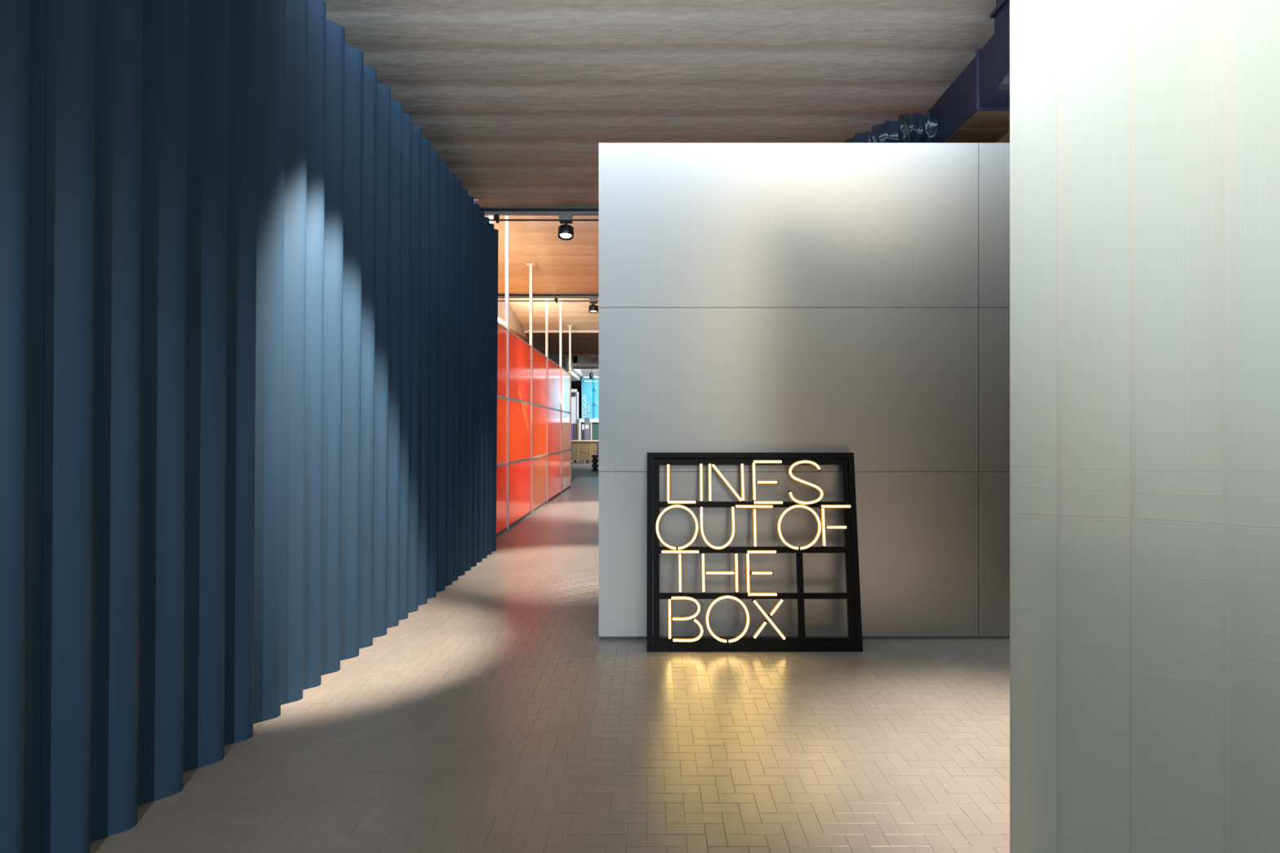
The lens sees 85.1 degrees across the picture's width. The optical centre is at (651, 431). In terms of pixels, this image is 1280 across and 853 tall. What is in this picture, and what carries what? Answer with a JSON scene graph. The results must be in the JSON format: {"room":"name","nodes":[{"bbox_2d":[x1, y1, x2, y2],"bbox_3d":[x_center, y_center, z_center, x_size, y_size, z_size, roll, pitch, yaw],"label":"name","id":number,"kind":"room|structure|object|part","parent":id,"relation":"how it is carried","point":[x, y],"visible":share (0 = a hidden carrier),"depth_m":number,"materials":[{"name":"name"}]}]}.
{"room":"office hallway","nodes":[
{"label":"office hallway","id":0,"kind":"room"},
{"bbox_2d":[0,0,498,852],"bbox_3d":[-2.100,-0.541,3.014,0.200,4.178,12.338,0,0,0],"label":"wall","id":1,"kind":"structure","parent":0,"point":[248,311],"depth_m":3.22,"materials":[{"name":"blue paint"}]},
{"bbox_3d":[-2.100,-0.541,0.680,0.200,4.178,3.442,0,0,0],"label":"panel","id":2,"kind":"part","parent":1,"relation":"part of","materials":[{"name":"blue paint"}]},
{"bbox_3d":[-2.100,-0.541,7.557,0.200,4.178,3.252,0,0,0],"label":"panel","id":3,"kind":"part","parent":1,"relation":"part of","materials":[{"name":"blue paint"}]},
{"bbox_2d":[89,460,1009,852],"bbox_3d":[0.000,1.650,20.000,24.000,0.201,54.000,0,0,0],"label":"floor","id":4,"kind":"structure","parent":0,"point":[496,716],"depth_m":3.42,"materials":[{"name":"tile"}]},
{"bbox_2d":[473,199,573,537],"bbox_3d":[-3.558,-1.085,14.285,2.685,5.269,10.810,0,0,0],"label":"wall","id":5,"kind":"structure","parent":4,"relation":"on","point":[534,466],"depth_m":12.86,"materials":[{"name":"glass"}]},
{"bbox_3d":[-2.303,-2.672,9.960,0.054,2.063,0.052,0,0,0],"label":"post","id":6,"kind":"part","parent":5,"relation":"part of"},
{"bbox_3d":[-2.313,1.525,10.020,0.034,0.050,2.056,0,0,0],"label":"rail","id":7,"kind":"part","parent":5,"relation":"part of","materials":[{"name":"grey metal"}]},
{"bbox_3d":[-2.302,0.500,10.020,0.036,0.040,2.056,0,0,0],"label":"rail","id":8,"kind":"part","parent":5,"relation":"part of","materials":[{"name":"metal"}]},
{"bbox_3d":[-2.302,-0.530,10.020,0.036,0.040,2.056,0,0,0],"label":"rail","id":9,"kind":"part","parent":5,"relation":"part of","materials":[{"name":"metal"}]},
{"bbox_3d":[-2.303,-0.988,11.070,0.054,5.076,0.052,0,0,0],"label":"post","id":10,"kind":"part","parent":5,"relation":"part of","materials":[{"name":"silver metal"}]},
{"bbox_3d":[-2.304,-1.625,12.165,0.032,0.020,2.146,0,0,0],"label":"rail","id":11,"kind":"part","parent":5,"relation":"part of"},
{"bbox_3d":[-2.302,-0.530,12.165,0.036,0.040,2.146,0,0,0],"label":"rail","id":12,"kind":"part","parent":5,"relation":"part of","materials":[{"name":"metal"}]},
{"bbox_3d":[-2.302,0.500,12.165,0.036,0.040,2.146,0,0,0],"label":"rail","id":13,"kind":"part","parent":5,"relation":"part of","materials":[{"name":"metal"}]},
{"bbox_3d":[-2.313,1.525,12.165,0.034,0.050,2.146,0,0,0],"label":"rail","id":14,"kind":"part","parent":5,"relation":"part of","materials":[{"name":"grey paint"}]},
{"bbox_3d":[-2.303,-0.813,13.260,0.054,4.725,0.052,0,0,0],"label":"post","id":15,"kind":"part","parent":5,"relation":"part of","materials":[{"name":"silver metal"}]},
{"bbox_3d":[-2.313,1.525,14.255,0.034,0.050,1.946,0,0,0],"label":"rail","id":16,"kind":"part","parent":5,"relation":"part of","materials":[{"name":"grey paint"}]},
{"bbox_3d":[-2.302,-0.530,14.255,0.036,0.040,1.946,0,0,0],"label":"rail","id":17,"kind":"part","parent":5,"relation":"part of","materials":[{"name":"metal"}]},
{"bbox_3d":[-2.302,0.500,14.255,0.036,0.040,1.946,0,0,0],"label":"rail","id":18,"kind":"part","parent":5,"relation":"part of","materials":[{"name":"metal"}]},
{"bbox_3d":[-2.303,-1.062,15.250,0.054,5.223,0.052,0,0,0],"label":"post","id":19,"kind":"part","parent":5,"relation":"part of","materials":[{"name":"silver metal"}]},
{"bbox_3d":[-2.313,1.525,16.415,0.034,0.050,2.286,0,0,0],"label":"rail","id":20,"kind":"part","parent":5,"relation":"part of","materials":[{"name":"grey metal"}]},
{"bbox_3d":[-2.302,-0.530,16.415,0.036,0.040,2.286,0,0,0],"label":"rail","id":21,"kind":"part","parent":5,"relation":"part of","materials":[{"name":"metal"}]},
{"bbox_3d":[-2.302,0.500,16.415,0.036,0.040,2.286,0,0,0],"label":"rail","id":22,"kind":"part","parent":5,"relation":"part of","materials":[{"name":"metal"}]},
{"bbox_3d":[-2.303,-0.875,17.580,0.054,4.850,0.052,0,0,0],"label":"post","id":23,"kind":"part","parent":5,"relation":"part of","materials":[{"name":"silver metal"}]},
{"bbox_3d":[-2.303,-0.714,19.600,0.054,4.527,0.052,0,0,0],"label":"post","id":24,"kind":"part","parent":5,"relation":"part of","materials":[{"name":"silver metal"}]},
{"bbox_2d":[571,389,578,442],"bbox_3d":[-4.765,-0.375,37.410,1.670,3.850,0.380,0,0,0],"label":"booth","id":25,"kind":"object","parent":4,"relation":"on","point":[575,394],"visible":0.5,"depth_m":37.35,"materials":[{"name":"white"}]},
{"bbox_3d":[-4.812,-1.375,37.475,1.575,1.850,0.250,0,0,0],"label":"wall panel","id":26,"kind":"part","parent":25,"relation":"part of","materials":[{"name":"white"}]},
{"bbox_2d":[571,440,598,463],"bbox_3d":[-3.270,0.980,34.400,1.500,1.140,1.100,0,0,0],"label":"crate","id":27,"kind":"object","parent":4,"relation":"on","point":[581,450],"visible":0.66,"depth_m":33.90,"materials":[{"name":"brown wood"}]},
{"bbox_2d":[582,417,589,462],"bbox_3d":[-3.375,0.410,35.593,0.370,2.280,0.215,0,0,0],"label":"pillar","id":28,"kind":"structure","parent":4,"relation":"on","point":[585,427],"depth_m":35.50,"materials":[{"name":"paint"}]},
{"bbox_2d":[578,377,598,461],"bbox_3d":[-1.560,-0.670,37.215,4.720,4.440,0.470,0,0,0],"label":"booth","id":29,"kind":"object","parent":4,"relation":"on","point":[589,387],"visible":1,"depth_m":37.20,"materials":[{"name":"blue"}]},
{"bbox_3d":[-3.550,0.495,37.400,0.500,2.010,0.100,0,0,0],"label":"dark panel","id":30,"kind":"part","parent":29,"relation":"part of","materials":[{"name":"grey"}]},
{"bbox_3d":[-1.260,0.495,37.400,3.920,2.010,0.100,0,0,0],"label":"green panel","id":31,"kind":"part","parent":29,"relation":"part of","materials":[{"name":"green"}]},
{"bbox_2d":[591,454,598,470],"bbox_3d":[-1.975,1.251,28.600,0.950,0.598,0.800,0,0,0],"label":"pile","id":32,"kind":"object","parent":4,"relation":"on","point":[595,460],"visible":0.34,"depth_m":28.20,"materials":[{"name":"black wood"}]},
{"bbox_2d":[646,452,862,651],"bbox_3d":[0.726,0.854,5.047,1.524,1.404,0.273,0,0,0],"label":"sign","id":33,"kind":"object","parent":4,"relation":"on","point":[854,642],"visible":1,"depth_m":5.03,"materials":[{"name":"black metal"}]},
{"bbox_2d":[571,388,581,418],"bbox_3d":[0.000,-1.150,44.100,24.000,5.400,0.200,0,0,0],"label":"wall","id":34,"kind":"structure","parent":0,"point":[579,390],"depth_m":44.00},
{"bbox_2d":[322,0,1009,388],"bbox_3d":[0.000,-3.498,18.170,24.000,1.535,51.660,0,0,0],"label":"ceiling","id":35,"kind":"structure","parent":0,"point":[518,99],"depth_m":6.62,"materials":[{"name":"wood"}]},
{"bbox_2d":[479,208,598,223],"bbox_3d":[-0.725,-2.841,9.178,5.850,0.179,0.107,0,0,0],"label":"track","id":36,"kind":"object","parent":35,"relation":"attached to","point":[496,212],"visible":0.31,"depth_m":9.14,"materials":[{"name":"black metal"}]},
{"bbox_3d":[-0.725,-2.877,9.168,5.850,0.039,0.055,0,0,0],"label":"rail","id":37,"kind":"part","parent":36,"relation":"part of","materials":[{"name":"black metal"}]},
{"bbox_2d":[557,213,573,239],"bbox_3d":[-1.130,-2.696,9.138,0.206,0.320,0.224,0,0,0],"label":"track spotlight","id":38,"kind":"object","parent":36,"relation":"attached to","point":[566,232],"visible":1,"depth_m":9.09,"materials":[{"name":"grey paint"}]},
{"bbox_2d":[497,293,598,302],"bbox_3d":[-0.725,-2.841,14.879,5.850,0.179,0.107,0,0,0],"label":"track","id":39,"kind":"object","parent":35,"relation":"attached to","point":[555,296],"visible":0.26,"depth_m":14.83,"materials":[{"name":"black metal"}]},
{"bbox_3d":[-0.725,-2.877,14.867,5.850,0.039,0.055,0,0,0],"label":"rail","id":40,"kind":"part","parent":39,"relation":"part of","materials":[{"name":"black metal"}]},
{"bbox_2d":[588,297,598,313],"bbox_3d":[-1.245,-2.701,14.839,0.206,0.311,0.216,0,0,0],"label":"track spotlight","id":41,"kind":"object","parent":39,"relation":"attached to","point":[593,308],"visible":0.99,"depth_m":14.79,"materials":[{"name":"grey paint"}]},
{"bbox_2d":[518,329,598,337],"bbox_3d":[0.018,-2.636,19.940,7.965,0.618,0.086,0,0,0],"label":"ceiling pipe","id":42,"kind":"object","parent":35,"relation":"hanging from","point":[525,331],"visible":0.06,"depth_m":19.90,"materials":[{"name":"white metal"}]},
{"bbox_3d":[1.675,-2.933,19.977,10.650,0.024,0.075,0,0,0],"label":"sill","id":43,"kind":"part","parent":35,"relation":"part of","materials":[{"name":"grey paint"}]},
{"bbox_2d":[573,355,577,363],"bbox_3d":[-3.195,-3.114,29.000,0.200,0.475,0.200,0,0,0],"label":"recessed light","id":44,"kind":"object","parent":35,"relation":"in","point":[575,357],"visible":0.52,"depth_m":28.93,"materials":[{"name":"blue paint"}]},
{"bbox_2d":[555,353,598,355],"bbox_3d":[0.200,-2.892,26.040,7.600,0.105,0.076,0,0,0],"label":"ceiling pipe","id":45,"kind":"object","parent":35,"relation":"hanging from","point":[557,354],"visible":0.32,"depth_m":26.01,"materials":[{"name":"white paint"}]},
{"bbox_2d":[572,367,598,368],"bbox_3d":[0.200,-2.895,31.540,7.600,0.100,0.067,0,0,0],"label":"track","id":46,"kind":"object","parent":35,"relation":"hanging from","point":[572,367],"visible":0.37,"depth_m":31.51,"materials":[{"name":"black metal"}]},
{"bbox_2d":[589,369,593,378],"bbox_3d":[-3.092,-2.938,35.500,0.200,0.475,0.200,0,0,0],"label":"track spotlight","id":47,"kind":"object","parent":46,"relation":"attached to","point":[591,375],"visible":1,"depth_m":35.41,"materials":[{"name":"grey paint"}]},
{"bbox_2d":[589,355,598,361],"bbox_3d":[-1.960,-3.177,27.500,1.020,0.804,0.146,0,0,0],"label":"lamp","id":48,"kind":"object","parent":35,"relation":"hanging from","point":[591,359],"visible":0.34,"depth_m":27.43,"materials":[{"name":"black metal"}]},
{"bbox_2d":[843,0,1009,142],"bbox_3d":[2.545,-2.846,6.334,1.396,1.558,3.066,0,0,-32],"label":"air duct","id":49,"kind":"object","parent":35,"relation":"hanging from","point":[975,108],"visible":0.31,"depth_m":5.92,"materials":[{"name":"blue metal"}]},
{"bbox_3d":[2.875,-2.615,6.178,0.454,0.010,0.344,0,0,0],"label":"panel","id":50,"kind":"part","parent":49,"relation":"part of","materials":[{"name":"brown metal"}]},
{"bbox_3d":[2.875,-2.615,5.830,0.454,0.010,0.340,0,0,0],"label":"panel","id":51,"kind":"part","parent":49,"relation":"part of","materials":[{"name":"brown metal"}]},
{"bbox_2d":[598,142,1009,639],"bbox_3d":[2.901,-0.304,5.362,6.598,3.709,0.325,0,0,0],"label":"wall","id":52,"kind":"structure","parent":0,"point":[753,297],"depth_m":5.20,"materials":[{"name":"grey metal"}]},
{"bbox_3d":[1.019,-1.546,5.206,2.834,1.227,0.012,0,0,0],"label":"panel","id":53,"kind":"part","parent":52,"relation":"part of","materials":[{"name":"metal"}]},
{"bbox_3d":[1.019,-0.317,5.206,2.834,1.222,0.012,0,0,0],"label":"panel","id":54,"kind":"part","parent":52,"relation":"part of","materials":[{"name":"metal"}]},
{"bbox_3d":[1.019,0.913,5.206,2.834,1.229,0.012,0,0,0],"label":"panel","id":55,"kind":"part","parent":52,"relation":"part of","materials":[{"name":"metal"}]},
{"bbox_3d":[3.859,-1.546,5.206,2.838,1.227,0.012,0,0,0],"label":"panel","id":56,"kind":"part","parent":52,"relation":"part of","materials":[{"name":"metal"}]},
{"bbox_3d":[3.859,-0.317,5.206,2.838,1.222,0.012,0,0,0],"label":"panel","id":57,"kind":"part","parent":52,"relation":"part of","materials":[{"name":"metal"}]},
{"bbox_3d":[3.859,0.913,5.206,2.838,1.229,0.012,0,0,0],"label":"panel","id":58,"kind":"part","parent":52,"relation":"part of","materials":[{"name":"metal"}]},
{"bbox_2d":[1009,0,1279,852],"bbox_3d":[2.909,-0.314,1.946,3.451,3.723,0.532,0,0,16],"label":"wall","id":59,"kind":"structure","parent":0,"point":[1144,135],"depth_m":2.25,"materials":[{"name":"white paint"}]}
]}

